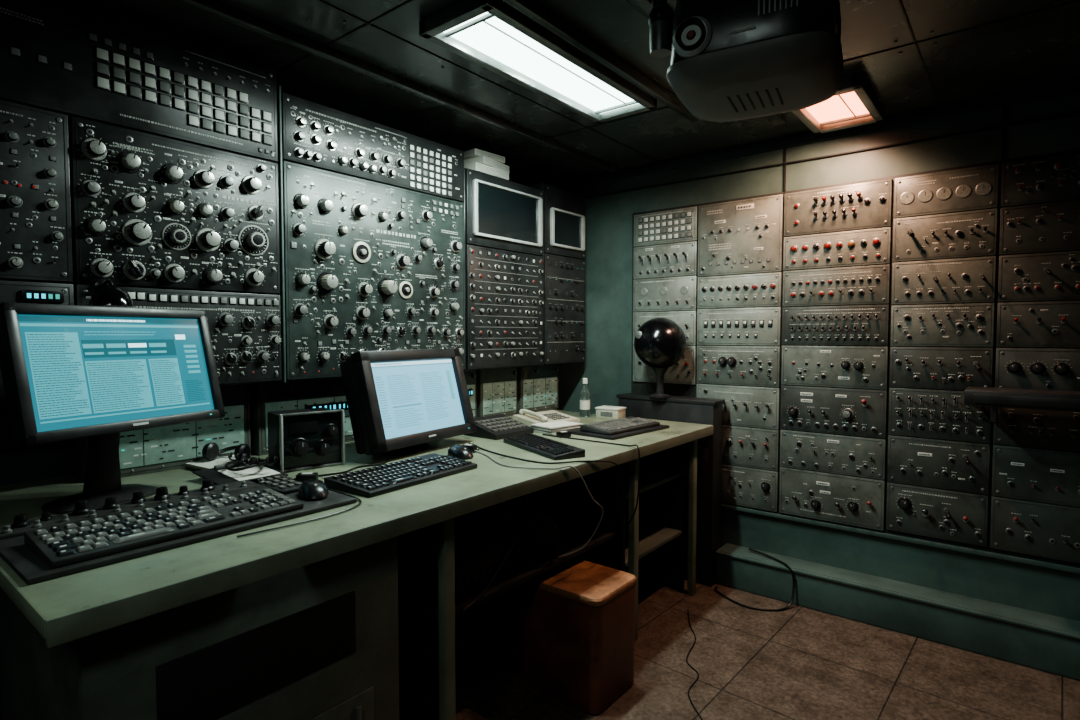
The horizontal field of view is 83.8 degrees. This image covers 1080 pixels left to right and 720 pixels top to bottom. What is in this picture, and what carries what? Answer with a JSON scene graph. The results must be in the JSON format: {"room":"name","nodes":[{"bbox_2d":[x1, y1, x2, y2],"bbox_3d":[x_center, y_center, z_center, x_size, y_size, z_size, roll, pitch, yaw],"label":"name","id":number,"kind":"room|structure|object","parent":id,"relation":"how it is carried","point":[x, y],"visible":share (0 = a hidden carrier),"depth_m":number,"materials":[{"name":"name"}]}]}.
{"room":"control room","nodes":[
{"label":"control room","id":0,"kind":"room"},
{"bbox_2d":[0,169,551,719],"bbox_3d":[-1.385,0.067,2.114,0.100,2.230,4.760,2,3,39],"label":"wall","id":1,"kind":"structure","parent":0,"point":[47,460],"depth_m":1.84,"materials":[{"name":"green paint"}]},
{"bbox_2d":[0,0,281,399],"bbox_3d":[-1.387,-0.448,1.733,0.343,1.090,1.198,2,3,39],"label":"equipment rack","id":2,"kind":"object","parent":1,"relation":"attached to","point":[143,159],"visible":0.85,"depth_m":1.77,"materials":[{"name":"metal"}]},
{"bbox_2d":[89,279,133,306],"bbox_3d":[-1.196,-0.189,1.676,0.122,0.077,0.104,2,3,39],"label":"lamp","id":3,"kind":"object","parent":2,"relation":"attached to","point":[106,293],"visible":1,"depth_m":1.65,"materials":[{"name":"black plastic"}]},
{"bbox_2d":[110,165,118,172],"bbox_3d":[-1.222,-0.549,1.730,0.003,0.020,0.020,2,3,39],"label":"socket","id":4,"kind":"object","parent":2,"relation":"attached to","point":[113,168],"depth_m":1.73,"materials":[{"name":"metal"}]},
{"bbox_2d":[277,85,285,382],"bbox_3d":[-0.915,-0.440,2.130,0.020,1.040,0.008,2,3,39],"label":"trim","id":5,"kind":"structure","parent":1,"relation":"attached to","point":[279,116],"depth_m":2.12,"materials":[{"name":"teal paint"}]},
{"bbox_2d":[277,92,464,381],"bbox_3d":[-0.726,-0.452,2.556,0.345,1.030,0.892,2,3,39],"label":"equipment rack","id":6,"kind":"object","parent":1,"relation":"attached to","point":[373,212],"visible":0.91,"depth_m":2.38,"materials":[{"name":"metal"}]},
{"bbox_2d":[463,168,543,369],"bbox_3d":[-0.271,-0.440,3.150,0.315,0.955,0.587,2,3,39],"label":"equipment rack","id":7,"kind":"object","parent":1,"relation":"attached to","point":[503,219],"visible":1,"depth_m":3.02,"materials":[{"name":"metal"}]},
{"bbox_2d":[464,162,508,179],"bbox_3d":[-0.298,-0.933,3.021,0.171,0.040,0.240,2,3,39],"label":"bundle","id":8,"kind":"object","parent":7,"relation":"on","point":[476,166],"visible":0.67,"depth_m":2.94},
{"bbox_2d":[464,156,508,171],"bbox_3d":[-0.286,-0.972,3.035,0.171,0.036,0.220,1,3,32],"label":"bundle","id":9,"kind":"object","parent":8,"relation":"on","point":[484,160],"visible":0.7,"depth_m":2.95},
{"bbox_2d":[464,148,504,163],"bbox_3d":[-0.304,-1.004,3.010,0.171,0.030,0.200,2,3,43],"label":"bundle","id":10,"kind":"object","parent":9,"relation":"on","point":[472,153],"visible":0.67,"depth_m":2.93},
{"bbox_2d":[528,183,585,364],"bbox_3d":[0.042,-0.479,3.539,0.315,1.000,0.397,2,3,39],"label":"equipment rack","id":11,"kind":"object","parent":1,"relation":"attached to","point":[564,211],"visible":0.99,"depth_m":3.43,"materials":[{"name":"metal"}]},
{"bbox_2d":[74,0,1079,182],"bbox_3d":[0.019,-1.048,0.941,3.700,0.104,4.760,2,3,39],"label":"ceiling","id":12,"kind":"structure","parent":0,"point":[913,55],"depth_m":2.11,"materials":[{"name":"metal"}]},
{"bbox_2d":[175,0,785,172],"bbox_3d":[-0.559,-1.001,1.433,1.025,0.040,4.400,2,3,39],"label":"trim","id":13,"kind":"structure","parent":12,"relation":"attached to","point":[533,9],"depth_m":2.06,"materials":[{"name":"metal"}]},
{"bbox_2d":[419,0,656,123],"bbox_3d":[0.051,-1.026,2.134,0.290,0.048,0.990,2,3,39],"label":"ceiling lamp","id":14,"kind":"object","parent":12,"relation":"attached to","point":[493,35],"visible":0.95,"depth_m":2.03,"materials":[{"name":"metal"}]},
{"bbox_2d":[444,12,637,113],"bbox_3d":[0.051,-1.034,2.134,0.216,0.016,0.916,2,3,39],"label":"diffuser","id":15,"kind":"object","parent":14,"relation":"attached to","point":[485,36],"depth_m":2.09,"materials":[{"name":"white plastic"}]},
{"bbox_2d":[648,0,843,121],"bbox_3d":[0.446,-0.797,1.339,0.414,0.438,0.344,1,3,29],"label":"projector","id":16,"kind":"object","parent":12,"relation":"attached to","point":[732,60],"visible":1,"depth_m":1.23,"materials":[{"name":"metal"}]},
{"bbox_2d":[792,73,884,133],"bbox_3d":[1.216,-1.041,2.476,0.280,0.048,0.480,2,3,39],"label":"ceiling lamp","id":17,"kind":"object","parent":12,"relation":"attached to","point":[854,104],"visible":0.75,"depth_m":2.50,"materials":[{"name":"metal"}]},
{"bbox_2d":[806,91,868,122],"bbox_3d":[1.216,-1.049,2.476,0.206,0.016,0.406,2,3,39],"label":"diffuser","id":18,"kind":"object","parent":17,"relation":"attached to","point":[844,107],"depth_m":2.52,"materials":[{"name":"white plastic"}]},
{"bbox_2d":[398,578,1079,719],"bbox_3d":[0.019,1.278,1.038,3.700,0.100,4.760,2,3,39],"label":"floor","id":19,"kind":"structure","parent":0,"point":[796,662],"depth_m":2.25,"materials":[{"name":"tile"}]},
{"bbox_2d":[0,536,399,719],"bbox_3d":[-0.816,0.814,1.484,0.675,0.790,0.660,2,3,39],"label":"base cabinet","id":20,"kind":"object","parent":19,"relation":"on","point":[319,640],"visible":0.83,"depth_m":1.26,"materials":[{"name":"metal"}]},
{"bbox_2d":[398,440,696,719],"bbox_3d":[-0.191,0.765,2.647,1.125,0.790,1.680,2,3,39],"label":"frame","id":21,"kind":"object","parent":19,"relation":"on","point":[651,548],"visible":0.39,"depth_m":2.54,"materials":[{"name":"metal"}]},
{"bbox_2d":[0,409,712,647],"bbox_3d":[-0.414,0.372,2.321,1.172,0.047,2.607,2,3,39],"label":"countertop","id":22,"kind":"structure","parent":21,"relation":"on","point":[64,609],"depth_m":1.43,"materials":[{"name":"green laminate"}]},
{"bbox_2d":[0,302,224,513],"bbox_3d":[-1.142,0.119,1.599,0.245,0.517,0.505,1,3,23],"label":"computer monitor","id":23,"kind":"object","parent":22,"relation":"on","point":[69,372],"visible":1,"depth_m":1.53,"materials":[{"name":"black plastic"}]},
{"bbox_2d":[71,384,250,479],"bbox_3d":[-1.264,0.223,2.042,0.187,0.273,0.490,2,3,39],"label":"control panel","id":24,"kind":"object","parent":22,"relation":"on","point":[163,448],"visible":0.47,"depth_m":2.00,"materials":[{"name":"metal"}]},
{"bbox_2d":[0,474,356,584],"bbox_3d":[-0.853,0.358,1.455,0.400,0.052,0.680,2,3,39],"label":"deck","id":25,"kind":"object","parent":22,"relation":"on","point":[25,563],"visible":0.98,"depth_m":1.37,"materials":[{"name":"black plastic"}]},
{"bbox_2d":[24,485,303,567],"bbox_3d":[-0.825,0.359,1.369,0.210,0.031,0.500,2,3,39],"label":"keyboard","id":26,"kind":"object","parent":25,"relation":"on","point":[60,545],"visible":1,"depth_m":1.30,"materials":[{"name":"black plastic"}]},
{"bbox_2d":[299,479,328,500],"bbox_3d":[-0.610,0.345,1.622,0.072,0.039,0.122,-1,3,-31],"label":"computer mouse","id":27,"kind":"object","parent":25,"relation":"on","point":[310,489],"visible":1,"depth_m":1.59,"materials":[{"name":"black plastic"}]},
{"bbox_2d":[185,455,267,470],"bbox_3d":[-1.054,0.350,2.027,0.185,0.018,0.185,2,3,33],"label":"paper stack","id":28,"kind":"object","parent":22,"relation":"on","point":[203,464],"visible":0.37,"depth_m":2.00,"materials":[{"name":"white paper"}]},
{"bbox_2d":[202,442,250,460],"bbox_3d":[-1.049,0.308,2.051,0.146,0.060,0.112,0,2,10],"label":"headset","id":29,"kind":"object","parent":28,"relation":"on","point":[210,451],"visible":0.83,"depth_m":2.02,"materials":[{"name":"black plastic"}]},
{"bbox_2d":[202,442,218,459],"bbox_3d":[-1.112,0.309,2.036,0.026,0.060,0.060,0,2,10],"label":"ear cup","id":30,"kind":"object","parent":29,"relation":"on","point":[210,451],"depth_m":2.02,"materials":[{"name":"black plastic"}]},
{"bbox_2d":[234,444,250,460],"bbox_3d":[-0.994,0.310,2.015,0.026,0.060,0.060,0,2,10],"label":"ear cup","id":31,"kind":"object","parent":29,"relation":"on","point":[242,448],"depth_m":2.00,"materials":[{"name":"black plastic"}]},
{"bbox_2d":[193,463,287,484],"bbox_3d":[-0.926,0.349,1.867,0.189,0.038,0.200,2,3,34],"label":"clipboard","id":32,"kind":"object","parent":22,"relation":"on","point":[219,474],"visible":0.59,"depth_m":1.85,"materials":[{"name":"black plastic"}]},
{"bbox_2d":[225,453,277,470],"bbox_3d":[-0.908,0.316,1.894,0.148,0.033,0.144,-1,3,-28],"label":"coiled cable","id":33,"kind":"object","parent":32,"relation":"on","point":[244,460],"visible":1,"depth_m":1.86,"materials":[{"name":"black rubber"}]},
{"bbox_2d":[237,479,361,536],"bbox_3d":[-0.599,0.374,1.609,0.244,0.004,0.550,0,2,-12],"label":"cable","id":34,"kind":"object","parent":22,"relation":"on","point":[293,479],"visible":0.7,"depth_m":1.44,"materials":[{"name":"black rubber"}]},
{"bbox_2d":[249,378,353,454],"bbox_3d":[-0.936,0.205,2.452,0.187,0.273,0.500,2,3,39],"label":"instrument","id":35,"kind":"object","parent":22,"relation":"on","point":[265,398],"visible":0.4,"depth_m":2.29,"materials":[{"name":"metal"}]},
{"bbox_2d":[268,407,344,472],"bbox_3d":[-0.796,0.264,2.055,0.210,0.189,0.202,-2,3,-39],"label":"instrument","id":36,"kind":"object","parent":22,"relation":"on","point":[311,438],"visible":0.98,"depth_m":2.00,"materials":[{"name":"black metal"}]},
{"bbox_2d":[296,472,317,481],"bbox_3d":[-0.709,0.356,1.834,0.060,0.023,0.035,0,2,-7],"label":"power adapter","id":37,"kind":"object","parent":22,"relation":"on","point":[301,477],"visible":0.77,"depth_m":1.82,"materials":[{"name":"black plastic"}]},
{"bbox_2d":[294,458,388,479],"bbox_3d":[-0.627,0.358,1.979,0.053,0.006,0.368,2,3,36],"label":"cable","id":38,"kind":"object","parent":22,"relation":"on","point":[387,458],"visible":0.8,"depth_m":1.98,"materials":[{"name":"black rubber"}]},
{"bbox_2d":[324,453,476,496],"bbox_3d":[-0.420,0.350,1.884,0.205,0.033,0.450,2,3,35],"label":"keyboard","id":39,"kind":"object","parent":22,"relation":"on","point":[381,479],"visible":1,"depth_m":1.82,"materials":[{"name":"black plastic"}]},
{"bbox_2d":[340,348,475,454],"bbox_3d":[-0.517,0.152,2.343,0.264,0.388,0.540,1,3,32],"label":"computer monitor","id":40,"kind":"object","parent":22,"relation":"on","point":[398,401],"visible":1,"depth_m":2.23,"materials":[{"name":"black plastic"}]},
{"bbox_2d":[448,445,472,459],"bbox_3d":[-0.290,0.333,2.196,0.072,0.039,0.122,-2,3,-41],"label":"computer mouse","id":41,"kind":"object","parent":22,"relation":"on","point":[456,451],"visible":0.98,"depth_m":2.17,"materials":[{"name":"black plastic"}]},
{"bbox_2d":[462,444,476,451],"bbox_3d":[-0.275,0.337,2.312,0.060,0.023,0.035,1,3,22],"label":"power adapter","id":42,"kind":"object","parent":22,"relation":"on","point":[471,447],"visible":0.64,"depth_m":2.30,"materials":[{"name":"black plastic"}]},
{"bbox_2d":[464,370,475,417],"bbox_3d":[-0.473,0.181,3.029,0.187,0.273,0.280,2,3,39],"label":"instrument","id":43,"kind":"object","parent":22,"relation":"on","point":[470,375],"visible":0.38,"depth_m":3.06,"materials":[{"name":"metal"}]},
{"bbox_2d":[476,367,516,417],"bbox_3d":[-0.276,0.171,3.274,0.187,0.273,0.290,2,3,39],"label":"instrument","id":44,"kind":"object","parent":22,"relation":"on","point":[496,389],"visible":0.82,"depth_m":3.20,"materials":[{"name":"metal"}]},
{"bbox_2d":[464,414,533,439],"bbox_3d":[-0.182,0.297,2.698,0.200,0.070,0.240,2,3,41],"label":"keyboard","id":45,"kind":"object","parent":22,"relation":"on","point":[500,426],"visible":1,"depth_m":2.65,"materials":[{"name":"black plastic"}]},
{"bbox_2d":[454,444,603,557],"bbox_3d":[-0.107,0.530,2.179,0.624,0.373,0.293,1,3,21],"label":"cable","id":46,"kind":"object","parent":22,"relation":"on","point":[454,444],"visible":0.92,"depth_m":2.09,"materials":[{"name":"black rubber"}]},
{"bbox_2d":[517,365,558,413],"bbox_3d":[-0.057,0.160,3.547,0.187,0.273,0.350,2,3,39],"label":"instrument","id":47,"kind":"object","parent":22,"relation":"on","point":[537,386],"visible":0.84,"depth_m":3.48,"materials":[{"name":"metal"}]},
{"bbox_2d":[503,433,584,459],"bbox_3d":[0.006,0.331,2.343,0.130,0.032,0.420,-1,3,-29],"label":"keyboard","id":48,"kind":"object","parent":22,"relation":"on","point":[552,449],"visible":1,"depth_m":2.27,"materials":[{"name":"black plastic"}]},
{"bbox_2d":[513,409,579,425],"bbox_3d":[0.033,0.282,3.063,0.280,0.068,0.204,-2,3,-41],"label":"desk telephone","id":49,"kind":"object","parent":22,"relation":"on","point":[527,417],"visible":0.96,"depth_m":3.03,"materials":[{"name":"beige plastic"}]},
{"bbox_2d":[472,443,623,539],"bbox_3d":[-0.009,0.525,2.319,0.578,0.371,0.356,2,3,39],"label":"cable","id":50,"kind":"object","parent":22,"relation":"on","point":[617,465],"visible":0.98,"depth_m":2.21,"materials":[{"name":"black rubber"}]},
{"bbox_2d":[530,420,582,433],"bbox_3d":[0.077,0.312,2.799,0.206,0.029,0.148,-2,3,-43],"label":"paper stack","id":51,"kind":"object","parent":22,"relation":"on","point":[553,427],"visible":0.81,"depth_m":2.75,"materials":[{"name":"white paper"}]},
{"bbox_2d":[556,431,570,437],"bbox_3d":[0.103,0.323,2.624,0.060,0.023,0.035,-1,3,-30],"label":"power adapter","id":52,"kind":"object","parent":22,"relation":"on","point":[560,434],"visible":1,"depth_m":2.61,"materials":[{"name":"black plastic"}]},
{"bbox_2d":[580,378,589,416],"bbox_3d":[0.244,0.203,3.275,0.057,0.210,0.057,2,3,39],"label":"glass bottle","id":53,"kind":"object","parent":22,"relation":"on","point":[584,394],"visible":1,"depth_m":3.25,"materials":[{"name":"clear glass"}]},
{"bbox_2d":[542,434,639,536],"bbox_3d":[0.191,0.514,2.503,0.498,0.375,0.058,2,3,39],"label":"cable","id":54,"kind":"object","parent":22,"relation":"hanging from","point":[542,434],"visible":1,"depth_m":2.37,"materials":[{"name":"black rubber"}]},
{"bbox_2d":[595,405,625,418],"bbox_3d":[0.379,0.281,3.222,0.136,0.058,0.106,2,3,33],"label":"box","id":55,"kind":"object","parent":22,"relation":"on","point":[604,412],"visible":0.94,"depth_m":3.19,"materials":[{"name":"beige plastic"}]},
{"bbox_2d":[569,424,669,439],"bbox_3d":[0.369,0.322,2.796,0.260,0.012,0.460,2,3,43],"label":"keyboard tray","id":56,"kind":"object","parent":22,"relation":"on","point":[659,427],"visible":0.52,"depth_m":2.67,"materials":[{"name":"black plastic"}]},
{"bbox_2d":[580,416,659,434],"bbox_3d":[0.377,0.300,2.788,0.170,0.031,0.400,2,3,43],"label":"keyboard","id":57,"kind":"object","parent":56,"relation":"on","point":[626,424],"visible":1,"depth_m":2.72,"materials":[{"name":"grey plastic"}]},
{"bbox_2d":[461,516,558,612],"bbox_3d":[-0.071,0.625,1.943,0.062,0.203,0.500,2,3,32],"label":"cable","id":58,"kind":"object","parent":21,"relation":"hanging from","point":[482,593],"visible":1,"depth_m":1.92,"materials":[{"name":"black rubber"}]},
{"bbox_2d":[518,558,635,714],"bbox_3d":[0.132,0.979,2.199,0.368,0.400,0.276,2,3,39],"label":"stool","id":59,"kind":"object","parent":19,"relation":"on","point":[576,618],"visible":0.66,"depth_m":2.09,"materials":[{"name":"brown wood"}]},
{"bbox_2d":[617,393,724,586],"bbox_3d":[0.685,0.665,3.229,0.570,0.940,0.130,2,3,39],"label":"base cabinet","id":60,"kind":"object","parent":19,"relation":"on","point":[708,411],"visible":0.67,"depth_m":3.06,"materials":[{"name":"black metal"}]},
{"bbox_2d":[634,318,685,397],"bbox_3d":[0.632,-0.013,3.174,0.270,0.420,0.270,2,3,39],"label":"globe","id":61,"kind":"object","parent":60,"relation":"on","point":[659,343],"visible":1,"depth_m":3.08,"materials":[{"name":"black plastic"}]},
{"bbox_2d":[686,610,702,719],"bbox_3d":[0.599,1.168,2.378,0.045,0.005,0.806,1,2,12],"label":"cable","id":62,"kind":"object","parent":19,"relation":"on","point":[687,610],"visible":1,"depth_m":2.27,"materials":[{"name":"black rubber"}]},
{"bbox_2d":[714,548,794,610],"bbox_3d":[1.020,1.052,2.901,0.233,0.194,0.337,-1,3,-29],"label":"cable","id":63,"kind":"object","parent":19,"relation":"on","point":[761,553],"visible":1,"depth_m":2.81,"materials":[{"name":"black rubber"}]},
{"bbox_2d":[553,79,1079,620],"bbox_3d":[1.476,0.037,2.806,3.500,2.230,0.100,2,3,39],"label":"wall","id":64,"kind":"structure","parent":0,"point":[606,367],"depth_m":2.83,"materials":[{"name":"teal paint"}]},
{"bbox_2d":[552,79,1079,573],"bbox_3d":[1.438,-0.139,2.751,3.480,1.863,0.024,2,3,39],"label":"trim","id":65,"kind":"structure","parent":64,"relation":"attached to","point":[1071,87],"depth_m":2.69,"materials":[{"name":"teal paint"}]},
{"bbox_2d":[631,149,1079,567],"bbox_3d":[1.405,-0.019,2.791,2.235,1.585,0.010,2,3,39],"label":"control panel","id":66,"kind":"object","parent":64,"relation":"attached to","point":[686,390],"visible":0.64,"depth_m":2.67,"materials":[{"name":"grey metal"}]},
{"bbox_2d":[633,345,695,384],"bbox_3d":[0.681,0.025,3.345,0.382,0.207,0.034,2,3,39],"label":"control unit","id":67,"kind":"object","parent":66,"relation":"attached to","point":[683,371],"visible":0.5,"depth_m":3.30,"materials":[{"name":"metal"}]},
{"bbox_2d":[633,311,696,345],"bbox_3d":[0.679,-0.175,3.334,0.382,0.187,0.041,2,3,39],"label":"control unit","id":68,"kind":"object","parent":66,"relation":"attached to","point":[687,320],"visible":0.37,"depth_m":3.28,"materials":[{"name":"metal"}]},
{"bbox_2d":[633,276,696,311],"bbox_3d":[0.680,-0.363,3.328,0.382,0.184,0.036,2,3,39],"label":"control unit","id":69,"kind":"object","parent":66,"relation":"attached to","point":[668,293],"visible":1,"depth_m":3.32,"materials":[{"name":"metal"}]},
{"bbox_2d":[633,241,696,278],"bbox_3d":[0.674,-0.548,3.312,0.382,0.180,0.058,2,3,39],"label":"control unit","id":70,"kind":"object","parent":66,"relation":"attached to","point":[674,259],"visible":1,"depth_m":3.31,"materials":[{"name":"metal"}]},
{"bbox_2d":[634,206,697,246],"bbox_3d":[0.686,-0.731,3.319,0.382,0.180,0.020,2,3,39],"label":"control unit","id":71,"kind":"object","parent":66,"relation":"attached to","point":[676,225],"visible":1,"depth_m":3.30,"materials":[{"name":"metal"}]},
{"bbox_2d":[696,384,779,429],"bbox_3d":[0.997,0.236,3.086,0.431,0.206,0.058,2,3,39],"label":"control unit","id":72,"kind":"object","parent":66,"relation":"attached to","point":[745,406],"visible":0.75,"depth_m":3.06,"materials":[{"name":"metal"}]},
{"bbox_2d":[697,346,780,387],"bbox_3d":[1.002,0.029,3.083,0.431,0.202,0.043,2,3,39],"label":"control unit","id":73,"kind":"object","parent":66,"relation":"attached to","point":[759,366],"visible":1,"depth_m":3.08,"materials":[{"name":"metal"}]},
{"bbox_2d":[697,307,780,345],"bbox_3d":[1.008,-0.170,3.082,0.431,0.191,0.022,2,3,39],"label":"control unit","id":74,"kind":"object","parent":66,"relation":"attached to","point":[758,326],"visible":1,"depth_m":3.07,"materials":[{"name":"metal"}]},
{"bbox_2d":[697,272,781,308],"bbox_3d":[1.006,-0.351,3.072,0.431,0.166,0.028,2,3,39],"label":"control unit","id":75,"kind":"object","parent":66,"relation":"attached to","point":[760,289],"visible":1,"depth_m":3.06,"materials":[{"name":"metal"}]},
{"bbox_2d":[698,194,782,276],"bbox_3d":[1.004,-0.624,3.057,0.431,0.373,0.037,2,3,39],"label":"control unit","id":76,"kind":"object","parent":66,"relation":"attached to","point":[740,236],"visible":1,"depth_m":3.05,"materials":[{"name":"metal"}]},
{"bbox_2d":[721,464,777,511],"bbox_3d":[1.002,0.649,3.109,0.431,0.202,0.041,2,3,39],"label":"control unit","id":77,"kind":"object","parent":66,"relation":"attached to","point":[741,486],"visible":0.7,"depth_m":3.06,"materials":[{"name":"metal"}]},
{"bbox_2d":[722,425,778,470],"bbox_3d":[1.001,0.444,3.099,0.431,0.203,0.046,2,3,39],"label":"control unit","id":78,"kind":"object","parent":66,"relation":"attached to","point":[750,447],"visible":0.6,"depth_m":3.06,"materials":[{"name":"metal"}]},
{"bbox_2d":[779,467,884,530],"bbox_3d":[1.351,0.647,2.820,0.455,0.227,0.056,2,3,39],"label":"control unit","id":79,"kind":"object","parent":66,"relation":"attached to","point":[837,498],"visible":1,"depth_m":2.82,"materials":[{"name":"metal"}]},
{"bbox_2d":[780,429,885,479],"bbox_3d":[1.356,0.440,2.819,0.455,0.182,0.039,2,3,39],"label":"control unit","id":80,"kind":"object","parent":66,"relation":"attached to","point":[864,457],"visible":1,"depth_m":2.81,"materials":[{"name":"metal"}]},
{"bbox_2d":[780,385,886,438],"bbox_3d":[1.351,0.238,2.803,0.455,0.216,0.056,2,3,39],"label":"control unit","id":81,"kind":"object","parent":66,"relation":"attached to","point":[840,411],"visible":1,"depth_m":2.80,"materials":[{"name":"metal"}]},
{"bbox_2d":[781,345,887,389],"bbox_3d":[1.356,0.031,2.802,0.455,0.192,0.037,2,3,39],"label":"control unit","id":82,"kind":"object","parent":66,"relation":"attached to","point":[860,367],"visible":1,"depth_m":2.79,"materials":[{"name":"metal"}]},
{"bbox_2d":[782,304,888,345],"bbox_3d":[1.355,-0.159,2.792,0.455,0.183,0.041,2,3,39],"label":"control unit","id":83,"kind":"object","parent":66,"relation":"attached to","point":[853,325],"visible":1,"depth_m":2.79,"materials":[{"name":"metal"}]},
{"bbox_2d":[783,264,889,306],"bbox_3d":[1.356,-0.340,2.786,0.455,0.173,0.039,2,3,39],"label":"control unit","id":84,"kind":"object","parent":66,"relation":"attached to","point":[857,285],"visible":1,"depth_m":2.78,"materials":[{"name":"metal"}]},
{"bbox_2d":[783,227,890,270],"bbox_3d":[1.358,-0.509,2.781,0.455,0.160,0.032,2,3,39],"label":"control unit","id":85,"kind":"object","parent":66,"relation":"attached to","point":[866,246],"visible":1,"depth_m":2.77,"materials":[{"name":"metal"}]},
{"bbox_2d":[784,179,891,236],"bbox_3d":[1.351,-0.695,2.765,0.455,0.206,0.054,2,3,39],"label":"control unit","id":86,"kind":"object","parent":66,"relation":"attached to","point":[867,205],"visible":1,"depth_m":2.76,"materials":[{"name":"metal"}]},
{"bbox_2d":[847,192,853,201],"bbox_3d":[1.399,-0.736,2.716,0.025,0.035,0.040,2,3,39],"label":"toggle switch","id":87,"kind":"object","parent":86,"relation":"attached to","point":[850,195],"depth_m":2.73,"materials":[{"name":"metal"}]},
{"bbox_2d":[886,482,988,546],"bbox_3d":[1.675,0.656,2.557,0.363,0.212,0.062,2,3,39],"label":"control unit","id":88,"kind":"object","parent":66,"relation":"attached to","point":[962,517],"visible":1,"depth_m":2.56,"materials":[{"name":"metal"}]},
{"bbox_2d":[922,509,929,516],"bbox_3d":[1.646,0.654,2.571,0.030,0.041,0.047,2,3,39],"label":"toggle switch","id":89,"kind":"object","parent":88,"relation":"attached to","point":[925,512],"depth_m":2.58,"materials":[{"name":"metal"}]},
{"bbox_2d":[887,435,989,494],"bbox_3d":[1.675,0.443,2.548,0.363,0.208,0.062,2,3,39],"label":"control unit","id":90,"kind":"object","parent":66,"relation":"attached to","point":[933,463],"visible":1,"depth_m":2.55,"materials":[{"name":"metal"}]},
{"bbox_2d":[888,387,990,443],"bbox_3d":[1.679,0.232,2.544,0.363,0.209,0.050,2,3,39],"label":"control unit","id":91,"kind":"object","parent":66,"relation":"attached to","point":[923,413],"visible":0.89,"depth_m":2.55,"materials":[{"name":"metal"}]},
{"bbox_2d":[889,347,992,389],"bbox_3d":[1.673,0.036,2.529,0.363,0.178,0.068,2,3,39],"label":"control unit","id":92,"kind":"object","parent":66,"relation":"attached to","point":[946,368],"visible":1,"depth_m":2.54,"materials":[{"name":"metal"}]},
{"bbox_2d":[890,303,994,346],"bbox_3d":[1.682,-0.146,2.532,0.363,0.178,0.040,2,3,39],"label":"control unit","id":93,"kind":"object","parent":66,"relation":"attached to","point":[970,324],"visible":1,"depth_m":2.53,"materials":[{"name":"metal"}]},
{"bbox_2d":[891,256,995,304],"bbox_3d":[1.676,-0.329,2.517,0.363,0.184,0.058,2,3,39],"label":"control unit","id":94,"kind":"object","parent":66,"relation":"attached to","point":[960,280],"visible":1,"depth_m":2.52,"materials":[{"name":"metal"}]},
{"bbox_2d":[892,208,997,261],"bbox_3d":[1.670,-0.517,2.502,0.363,0.187,0.077,2,3,39],"label":"control unit","id":95,"kind":"object","parent":66,"relation":"attached to","point":[968,233],"visible":1,"depth_m":2.51,"materials":[{"name":"metal"}]},
{"bbox_2d":[894,164,998,218],"bbox_3d":[1.688,-0.701,2.517,0.363,0.173,0.018,2,3,39],"label":"control unit","id":96,"kind":"object","parent":66,"relation":"attached to","point":[973,188],"visible":1,"depth_m":2.50,"materials":[{"name":"metal"}]},
{"bbox_2d":[964,386,1079,421],"bbox_3d":[1.927,0.181,2.191,0.620,0.125,0.196,2,3,39],"label":"wall shelf","id":97,"kind":"object","parent":66,"relation":"attached to","point":[1058,400],"visible":1,"depth_m":2.21,"materials":[{"name":"black metal"}]},
{"bbox_2d":[990,496,1079,563],"bbox_3d":[2.040,0.668,2.276,0.541,0.212,0.044,2,3,39],"label":"control unit","id":98,"kind":"object","parent":66,"relation":"attached to","point":[1046,530],"visible":1,"depth_m":2.36,"materials":[{"name":"metal"}]},
{"bbox_2d":[991,445,1079,506],"bbox_3d":[2.043,0.455,2.270,0.541,0.208,0.036,2,3,39],"label":"control unit","id":99,"kind":"object","parent":66,"relation":"attached to","point":[1023,473],"visible":1,"depth_m":2.35,"materials":[{"name":"metal"}]},
{"bbox_2d":[993,407,1079,451],"bbox_3d":[2.043,0.243,2.261,0.541,0.209,0.036,2,3,39],"label":"control unit","id":100,"kind":"object","parent":66,"relation":"attached to","point":[1033,428],"visible":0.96,"depth_m":2.35,"materials":[{"name":"metal"}]},
{"bbox_2d":[995,348,1079,390],"bbox_3d":[2.041,0.047,2.251,0.541,0.178,0.041,2,3,39],"label":"control unit","id":101,"kind":"object","parent":66,"relation":"attached to","point":[1019,368],"visible":0.98,"depth_m":2.34,"materials":[{"name":"metal"}]},
{"bbox_2d":[996,301,1079,347],"bbox_3d":[2.041,-0.134,2.244,0.541,0.178,0.041,2,3,39],"label":"control unit","id":102,"kind":"object","parent":66,"relation":"attached to","point":[1045,324],"visible":1,"depth_m":2.33,"materials":[{"name":"metal"}]},
{"bbox_2d":[998,251,1079,301],"bbox_3d":[2.036,-0.317,2.229,0.541,0.184,0.058,2,3,39],"label":"control unit","id":103,"kind":"object","parent":66,"relation":"attached to","point":[1052,276],"visible":1,"depth_m":2.33,"materials":[{"name":"metal"}]},
{"bbox_2d":[999,200,1079,254],"bbox_3d":[2.043,-0.506,2.231,0.541,0.187,0.034,2,3,39],"label":"control unit","id":104,"kind":"object","parent":66,"relation":"attached to","point":[1054,226],"visible":1,"depth_m":2.32,"materials":[{"name":"metal"}]},
{"bbox_2d":[1001,152,1079,206],"bbox_3d":[2.040,-0.689,2.219,0.541,0.173,0.044,2,3,39],"label":"control unit","id":105,"kind":"object","parent":66,"relation":"attached to","point":[1056,178],"visible":1,"depth_m":2.32,"materials":[{"name":"metal"}]},
{"bbox_2d":[715,543,1079,680],"bbox_3d":[1.851,1.083,2.389,2.340,0.176,0.155,2,3,39],"label":"baseboard","id":106,"kind":"structure","parent":64,"relation":"attached to","point":[1033,639],"depth_m":2.54,"materials":[{"name":"teal paint"}]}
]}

